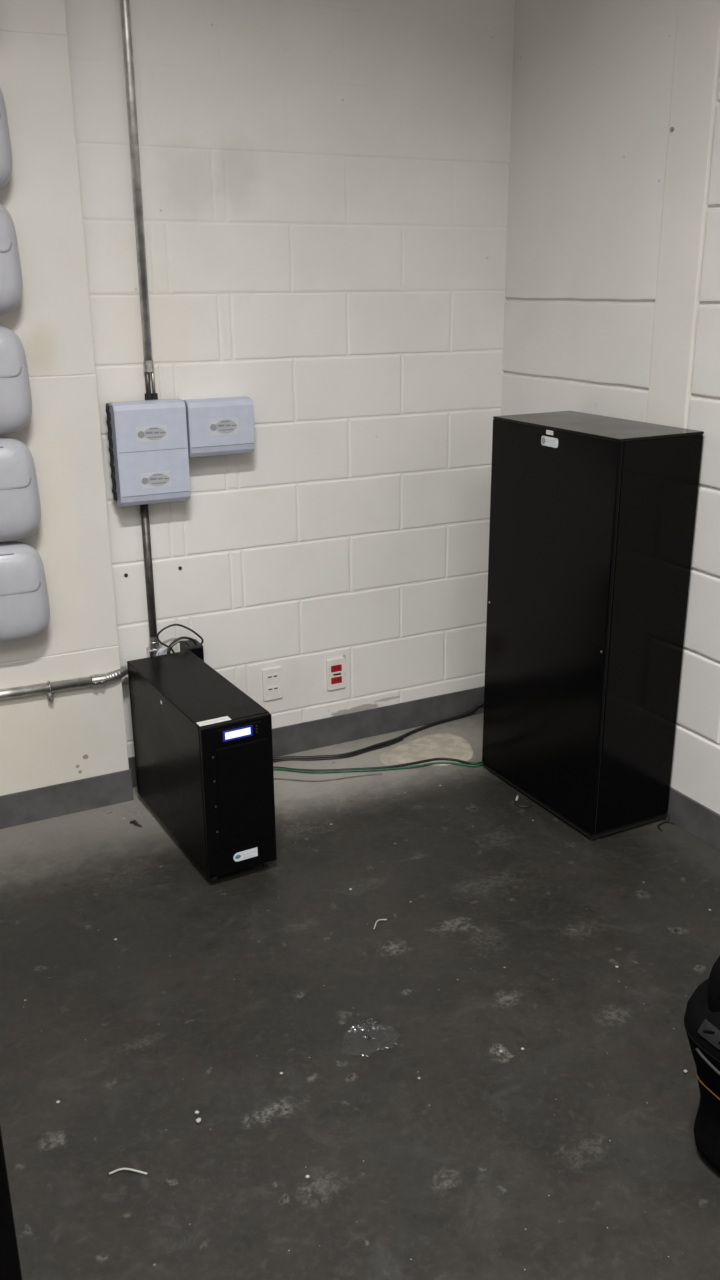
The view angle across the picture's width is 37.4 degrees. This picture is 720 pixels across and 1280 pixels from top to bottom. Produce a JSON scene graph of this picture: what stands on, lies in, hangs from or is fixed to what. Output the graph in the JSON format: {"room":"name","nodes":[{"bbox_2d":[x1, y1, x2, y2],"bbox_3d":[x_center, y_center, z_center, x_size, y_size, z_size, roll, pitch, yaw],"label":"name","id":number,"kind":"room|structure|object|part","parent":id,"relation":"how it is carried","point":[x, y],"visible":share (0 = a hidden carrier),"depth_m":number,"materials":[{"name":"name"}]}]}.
{"room":"electrical room","nodes":[
{"label":"electrical room","id":0,"kind":"room"},
{"bbox_2d":[0,0,128,795],"bbox_3d":[-1.090,-1.430,2.680,0.702,4.202,0.090,-10,21,-25],"label":"wall","id":1,"kind":"structure","parent":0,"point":[79,734],"depth_m":3.04,"materials":[{"name":"beige concrete"}]},
{"bbox_2d":[0,88,12,187],"bbox_3d":[-0.991,-1.277,2.660,0.221,0.286,0.120,-10,21,-25],"label":"wall box","id":2,"kind":"object","parent":1,"relation":"attached to","point":[6,162],"visible":1,"depth_m":2.67,"materials":[{"name":"grey plastic"}]},
{"bbox_2d":[65,0,514,757],"bbox_3d":[-1.702,-1.370,2.515,5.150,4.200,0.150,-10,21,-25],"label":"wall","id":3,"kind":"structure","parent":0,"point":[325,183],"depth_m":3.39,"materials":[{"name":"white brick"}]},
{"bbox_2d":[0,204,22,313],"bbox_3d":[-0.995,-0.990,2.753,0.221,0.286,0.120,-10,21,-25],"label":"wall box","id":4,"kind":"object","parent":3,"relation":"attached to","point":[11,282],"visible":1,"depth_m":2.75,"materials":[{"name":"grey plastic"}]},
{"bbox_3d":[-0.974,-1.040,2.694,0.168,0.106,0.028,-10,21,-25],"label":"lid","id":5,"kind":"part","parent":4,"relation":"part of","materials":[{"name":"white plastic"}]},
{"bbox_2d":[0,326,31,433],"bbox_3d":[-0.999,-0.694,2.849,0.221,0.286,0.120,-10,21,-25],"label":"wall box","id":6,"kind":"object","parent":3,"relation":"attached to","point":[15,391],"visible":1,"depth_m":2.83,"materials":[{"name":"grey plastic"}]},
{"bbox_3d":[-0.979,-0.744,2.789,0.168,0.106,0.028,-10,21,-25],"label":"lid","id":7,"kind":"part","parent":6,"relation":"part of","materials":[{"name":"white plastic"}]},
{"bbox_2d":[0,438,40,541],"bbox_3d":[-1.003,-0.413,2.941,0.221,0.286,0.120,-10,21,-25],"label":"wall box","id":8,"kind":"object","parent":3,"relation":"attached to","point":[20,507],"visible":1,"depth_m":2.92,"materials":[{"name":"grey plastic"}]},
{"bbox_3d":[-0.982,-0.463,2.881,0.168,0.106,0.028,-10,21,-25],"label":"lid","id":9,"kind":"part","parent":8,"relation":"part of","materials":[{"name":"white plastic"}]},
{"bbox_2d":[0,541,49,642],"bbox_3d":[-1.004,-0.133,3.033,0.221,0.286,0.120,-10,21,-25],"label":"wall box","id":10,"kind":"object","parent":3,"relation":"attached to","point":[24,599],"visible":1,"depth_m":3.00,"materials":[{"name":"grey plastic"}]},
{"bbox_3d":[-0.984,-0.182,2.973,0.168,0.106,0.028,-10,21,-25],"label":"lid","id":11,"kind":"part","parent":10,"relation":"part of","materials":[{"name":"white plastic"}]},
{"bbox_2d":[0,665,127,700],"bbox_3d":[-1.022,0.159,3.195,0.702,0.068,0.083,-10,21,-25],"label":"conduit","id":12,"kind":"object","parent":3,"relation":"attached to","point":[101,679],"visible":0.95,"depth_m":3.22,"materials":[{"name":"metal"}]},
{"bbox_2d":[0,769,133,828],"bbox_3d":[-1.053,0.521,3.295,0.704,0.109,0.009,-10,21,-25],"label":"baseboard","id":13,"kind":"structure","parent":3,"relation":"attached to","point":[23,807],"depth_m":3.35,"materials":[{"name":"grey rubber"}]},
{"bbox_2d":[120,0,157,399],"bbox_3d":[-0.639,-2.140,2.716,0.068,3.000,0.038,-10,21,-25],"label":"vertical conduit","id":14,"kind":"object","parent":3,"relation":"attached to","point":[148,363],"visible":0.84,"depth_m":3.00,"materials":[{"name":"metal"}]},
{"bbox_2d":[106,398,189,506],"bbox_3d":[-0.636,-0.565,3.204,0.216,0.307,0.102,-10,21,-25],"label":"box","id":15,"kind":"object","parent":3,"relation":"attached to","point":[149,437],"visible":0.99,"depth_m":3.16,"materials":[{"name":"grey plastic"}]},
{"bbox_2d":[105,405,116,500],"bbox_3d":[-0.737,-0.553,3.155,0.018,0.284,0.011,-10,21,-25],"label":"cable","id":16,"kind":"object","parent":15,"relation":"attached to","point":[108,421],"visible":1,"depth_m":3.15,"materials":[{"name":"black plastic"}]},
{"bbox_2d":[144,427,165,439],"bbox_3d":[-0.609,-0.610,3.144,0.075,0.039,0.001,-10,21,-25],"label":"print","id":17,"kind":"object","parent":15,"relation":"attached to","point":[150,433],"depth_m":3.14},
{"bbox_2d":[147,473,169,485],"bbox_3d":[-0.606,-0.480,3.189,0.075,0.039,0.001,-10,21,-25],"label":"print","id":18,"kind":"object","parent":15,"relation":"attached to","point":[153,479],"depth_m":3.19},
{"bbox_2d":[140,504,170,657],"bbox_3d":[-0.647,-0.142,3.365,0.072,0.615,0.057,-10,21,-25],"label":"conduit","id":19,"kind":"object","parent":3,"relation":"attached to","point":[154,649],"visible":0.61,"depth_m":3.35,"materials":[{"name":"metal"}]},
{"bbox_2d":[180,639,203,660],"bbox_3d":[-0.547,0.063,3.471,0.056,0.108,0.084,-10,21,-25],"label":"box","id":20,"kind":"object","parent":3,"relation":"attached to","point":[197,649],"visible":0.41,"depth_m":3.43,"materials":[{"name":"black plastic"}]},
{"bbox_2d":[156,624,203,652],"bbox_3d":[-0.577,0.004,3.418,0.155,0.125,0.017,-10,21,-25],"label":"cable","id":21,"kind":"object","parent":20,"relation":"attached to","point":[183,626],"visible":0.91,"depth_m":3.39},
{"bbox_2d":[170,641,189,650],"bbox_3d":[-0.581,0.036,3.407,0.084,0.070,0.009,-10,21,-25],"label":"cable","id":22,"kind":"object","parent":20,"relation":"attached to","point":[178,641],"visible":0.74,"depth_m":3.40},
{"bbox_2d":[167,636,196,653],"bbox_3d":[-0.572,0.031,3.422,0.113,0.090,0.017,-14,23,-35],"label":"cable","id":23,"kind":"object","parent":20,"relation":"attached to","point":[183,637],"visible":0.88,"depth_m":3.40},
{"bbox_3d":[-0.529,0.074,3.438,0.050,0.098,0.006,-10,21,-25],"label":"lid","id":24,"kind":"part","parent":20,"relation":"part of","materials":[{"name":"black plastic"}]},
{"bbox_2d":[183,396,254,457],"bbox_3d":[-0.441,-0.657,3.280,0.208,0.173,0.097,-10,21,-25],"label":"box","id":25,"kind":"object","parent":3,"relation":"attached to","point":[215,426],"visible":0.89,"depth_m":3.24,"materials":[{"name":"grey plastic"}]},
{"bbox_2d":[216,419,236,433],"bbox_3d":[-0.409,-0.651,3.243,0.075,0.044,0.001,-10,21,-25],"label":"print","id":26,"kind":"object","parent":25,"relation":"attached to","point":[223,426],"depth_m":3.24},
{"bbox_2d":[262,666,282,700],"bbox_3d":[-0.302,0.152,3.674,0.072,0.116,0.010,-10,21,-25],"label":"wall socket","id":27,"kind":"object","parent":3,"relation":"attached to","point":[272,685],"visible":1,"depth_m":3.67,"materials":[{"name":"beige plastic"}]},
{"bbox_2d":[267,685,278,694],"bbox_3d":[-0.300,0.174,3.679,0.042,0.030,0.004,-10,21,-25],"label":"outlet","id":28,"kind":"object","parent":27,"relation":"attached to","point":[271,689],"depth_m":3.68,"materials":[{"name":"beige plastic"}]},
{"bbox_2d":[267,673,278,682],"bbox_3d":[-0.301,0.131,3.665,0.042,0.030,0.004,-10,21,-25],"label":"outlet","id":29,"kind":"object","parent":27,"relation":"attached to","point":[271,677],"depth_m":3.66,"materials":[{"name":"beige plastic"}]},
{"bbox_2d":[128,686,483,786],"bbox_3d":[-0.137,0.335,3.828,1.451,0.109,0.008,-10,21,-25],"label":"baseboard","id":30,"kind":"structure","parent":3,"relation":"attached to","point":[304,736],"depth_m":3.90,"materials":[{"name":"grey rubber"}]},
{"bbox_2d":[326,657,344,690],"bbox_3d":[-0.085,0.121,3.779,0.072,0.116,0.010,-10,21,-25],"label":"wall socket","id":31,"kind":"object","parent":3,"relation":"attached to","point":[335,668],"visible":1,"depth_m":3.77,"materials":[{"name":"beige plastic"}]},
{"bbox_2d":[331,676,341,683],"bbox_3d":[-0.084,0.143,3.784,0.042,0.024,0.004,-10,21,-25],"label":"outlet","id":32,"kind":"object","parent":31,"relation":"attached to","point":[334,679],"depth_m":3.78,"materials":[{"name":"red plastic"}]},
{"bbox_2d":[331,664,341,671],"bbox_3d":[-0.084,0.100,3.770,0.042,0.024,0.004,-10,21,-25],"label":"outlet","id":33,"kind":"object","parent":31,"relation":"attached to","point":[334,667],"depth_m":3.77,"materials":[{"name":"red plastic"}]},
{"bbox_2d":[0,713,719,1279],"bbox_3d":[-0.238,1.603,0.386,5.250,0.100,6.750,-10,21,-25],"label":"floor","id":34,"kind":"structure","parent":0,"point":[140,992],"depth_m":2.35,"materials":[{"name":"concrete"}]},
{"bbox_2d":[0,1127,21,1279],"bbox_3d":[-0.695,0.660,1.505,0.297,0.980,0.586,-10,21,-25],"label":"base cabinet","id":35,"kind":"object","parent":34,"relation":"on","point":[10,1268],"visible":1,"depth_m":1.32,"materials":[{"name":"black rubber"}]},
{"bbox_2d":[109,1168,147,1174],"bbox_3d":[-0.437,1.003,2.006,0.073,0.006,0.014,0,19,1],"label":"strip","id":36,"kind":"object","parent":34,"relation":"on","point":[119,1169],"visible":1,"depth_m":2.00,"materials":[{"name":"white plastic"}]},
{"bbox_2d":[130,820,141,826],"bbox_3d":[-0.695,0.568,3.296,0.048,0.014,0.014,14,23,36],"label":"scrap","id":37,"kind":"object","parent":34,"relation":"on","point":[135,822],"visible":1,"depth_m":3.29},
{"bbox_2d":[127,650,276,882],"bbox_3d":[-0.479,0.361,3.168,0.207,0.484,0.624,-11,21,-28],"label":"tower","id":38,"kind":"object","parent":34,"relation":"on","point":[203,747],"visible":1,"depth_m":2.96,"materials":[{"name":"black metal"}]},
{"bbox_2d":[202,718,225,723],"bbox_3d":[-0.391,0.216,2.838,0.068,0.001,0.010,-11,21,-28],"label":"label","id":39,"kind":"object","parent":38,"relation":"on","point":[212,720],"depth_m":2.84,"materials":[{"name":"white paper"}]},
{"bbox_3d":[-0.322,0.249,2.853,0.125,0.046,0.007,-11,21,-28],"label":"display panel","id":40,"kind":"part","parent":38,"relation":"part of","materials":[{"name":"black plastic"}]},
{"bbox_3d":[-0.318,0.421,2.913,0.150,0.300,0.007,-11,21,-28],"label":"panel","id":41,"kind":"part","parent":38,"relation":"part of","materials":[{"name":"black plastic"}]},
{"bbox_2d":[222,749,267,841],"bbox_3d":[-0.314,0.426,2.912,0.126,0.252,0.001,-11,21,-28],"label":"grille","id":42,"kind":"object","parent":38,"relation":"attached to","point":[244,771],"depth_m":2.91,"materials":[{"name":"black plastic"}]},
{"bbox_2d":[274,773,381,781],"bbox_3d":[-0.171,0.469,3.591,0.498,0.005,0.041,-2,19,-3],"label":"cable","id":43,"kind":"object","parent":34,"relation":"on","point":[380,773],"visible":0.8,"depth_m":3.59,"materials":[{"name":"rubber"}]},
{"bbox_2d":[273,738,402,762],"bbox_3d":[-0.151,0.415,3.746,0.691,0.008,0.070,-8,20,-21],"label":"cable","id":44,"kind":"object","parent":34,"relation":"on","point":[397,741],"visible":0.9,"depth_m":3.74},
{"bbox_2d":[343,1018,397,1041],"bbox_3d":[0.025,0.872,2.354,0.136,0.025,0.118,-1,19,-1],"label":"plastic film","id":45,"kind":"object","parent":34,"relation":"on","point":[366,1019],"visible":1,"depth_m":2.40,"materials":[{"name":"clear plastic"}]},
{"bbox_2d":[273,762,482,772],"bbox_3d":[-0.029,0.442,3.660,0.930,0.010,0.065,-2,19,-5],"label":"cable","id":46,"kind":"object","parent":34,"relation":"on","point":[433,763],"visible":0.88,"depth_m":3.65,"materials":[{"name":"green rubber"}]},
{"bbox_2d":[273,758,482,770],"bbox_3d":[-0.030,0.437,3.671,0.940,0.014,0.065,-2,19,-6],"label":"cable","id":47,"kind":"object","parent":34,"relation":"on","point":[431,759],"visible":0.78,"depth_m":3.67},
{"bbox_2d":[273,702,483,760],"bbox_3d":[0.091,0.395,3.726,1.113,0.056,0.408,-10,21,-25],"label":"cable","id":48,"kind":"object","parent":34,"relation":"on","point":[481,703],"visible":0.56,"depth_m":3.86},
{"bbox_2d":[373,919,386,929],"bbox_3d":[0.048,0.739,2.777,0.016,0.006,0.057,14,23,36],"label":"strip","id":49,"kind":"object","parent":34,"relation":"on","point":[379,919],"visible":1,"depth_m":2.78,"materials":[{"name":"white plastic"}]},
{"bbox_2d":[379,733,472,766],"bbox_3d":[0.240,0.400,3.793,0.366,0.005,0.264,-10,21,-25],"label":"cement patch","id":50,"kind":"object","parent":34,"relation":"on","point":[439,745],"visible":1,"depth_m":3.80,"materials":[{"name":"beige concrete"}]},
{"bbox_2d":[514,795,531,806],"bbox_3d":[0.513,0.520,3.420,0.045,0.009,0.081,-10,21,-25],"label":"wire offcut","id":51,"kind":"object","parent":34,"relation":"on","point":[517,796],"visible":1,"depth_m":3.40,"materials":[{"name":"black plastic"}]},
{"bbox_2d":[482,411,703,839],"bbox_3d":[0.681,-0.064,3.289,0.299,1.196,0.586,-10,21,-26],"label":"tall cabinet","id":52,"kind":"object","parent":34,"relation":"on","point":[592,516],"visible":1,"depth_m":3.11,"materials":[{"name":"black metal"}]},
{"bbox_3d":[0.552,-0.052,3.224,0.006,1.157,0.583,-10,21,-26],"label":"panel","id":53,"kind":"part","parent":52,"relation":"part of","materials":[{"name":"black metal"}]},
{"bbox_3d":[0.677,-0.627,3.100,0.297,0.008,0.586,-10,21,-26],"label":"panel","id":54,"kind":"part","parent":52,"relation":"part of","materials":[{"name":"black metal"}]},
{"bbox_3d":[0.688,0.027,2.985,0.011,1.157,0.015,-10,21,-26],"label":"corner post","id":55,"kind":"part","parent":52,"relation":"part of","materials":[{"name":"black metal"}]},
{"bbox_3d":[0.821,0.004,3.049,0.280,1.157,0.014,-10,21,-26],"label":"door","id":56,"kind":"part","parent":52,"relation":"part of","materials":[{"name":"black metal"}]},
{"bbox_2d":[658,813,673,830],"bbox_3d":[0.935,0.558,3.260,0.072,0.030,0.030,-16,24,-38],"label":"twig","id":57,"kind":"object","parent":34,"relation":"on","point":[666,820],"visible":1,"depth_m":3.28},
{"bbox_2d":[684,956,719,1172],"bbox_3d":[0.797,0.744,1.982,0.419,0.496,0.261,-10,21,-25],"label":"fabric bag","id":58,"kind":"object","parent":34,"relation":"on","point":[702,1014],"visible":1,"depth_m":1.93,"materials":[{"name":"black fabric"}]},
{"bbox_2d":[703,1030,719,1043],"bbox_3d":[0.626,0.696,1.853,0.011,0.013,0.067,-14,23,-34],"label":"print","id":59,"kind":"object","parent":58,"relation":"on","point":[709,1036],"depth_m":1.86,"materials":[{"name":"black fabric"}]},
{"bbox_3d":[0.784,0.577,1.956,0.367,0.164,0.028,-10,21,-25],"label":"handle","id":60,"kind":"part","parent":58,"relation":"part of","materials":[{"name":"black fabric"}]},
{"bbox_2d":[501,0,719,813],"bbox_3d":[1.998,-0.832,0.831,0.150,4.200,6.650,-10,21,-25],"label":"wall","id":61,"kind":"structure","parent":0,"point":[592,79],"depth_m":3.17,"materials":[{"name":"white brick"}]},
{"bbox_2d":[646,0,719,428],"bbox_3d":[0.877,-1.479,2.780,0.014,4.201,0.166,-10,21,-25],"label":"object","id":62,"kind":"structure","parent":61,"relation":"attached to","point":[696,67],"depth_m":2.87,"materials":[{"name":"beige paint"}]},
{"bbox_2d":[665,787,719,850],"bbox_3d":[1.977,1.139,1.386,0.010,0.109,6.500,-10,21,-25],"label":"baseboard","id":63,"kind":"structure","parent":61,"relation":"attached to","point":[695,818],"depth_m":3.19,"materials":[{"name":"grey rubber"}]}
]}

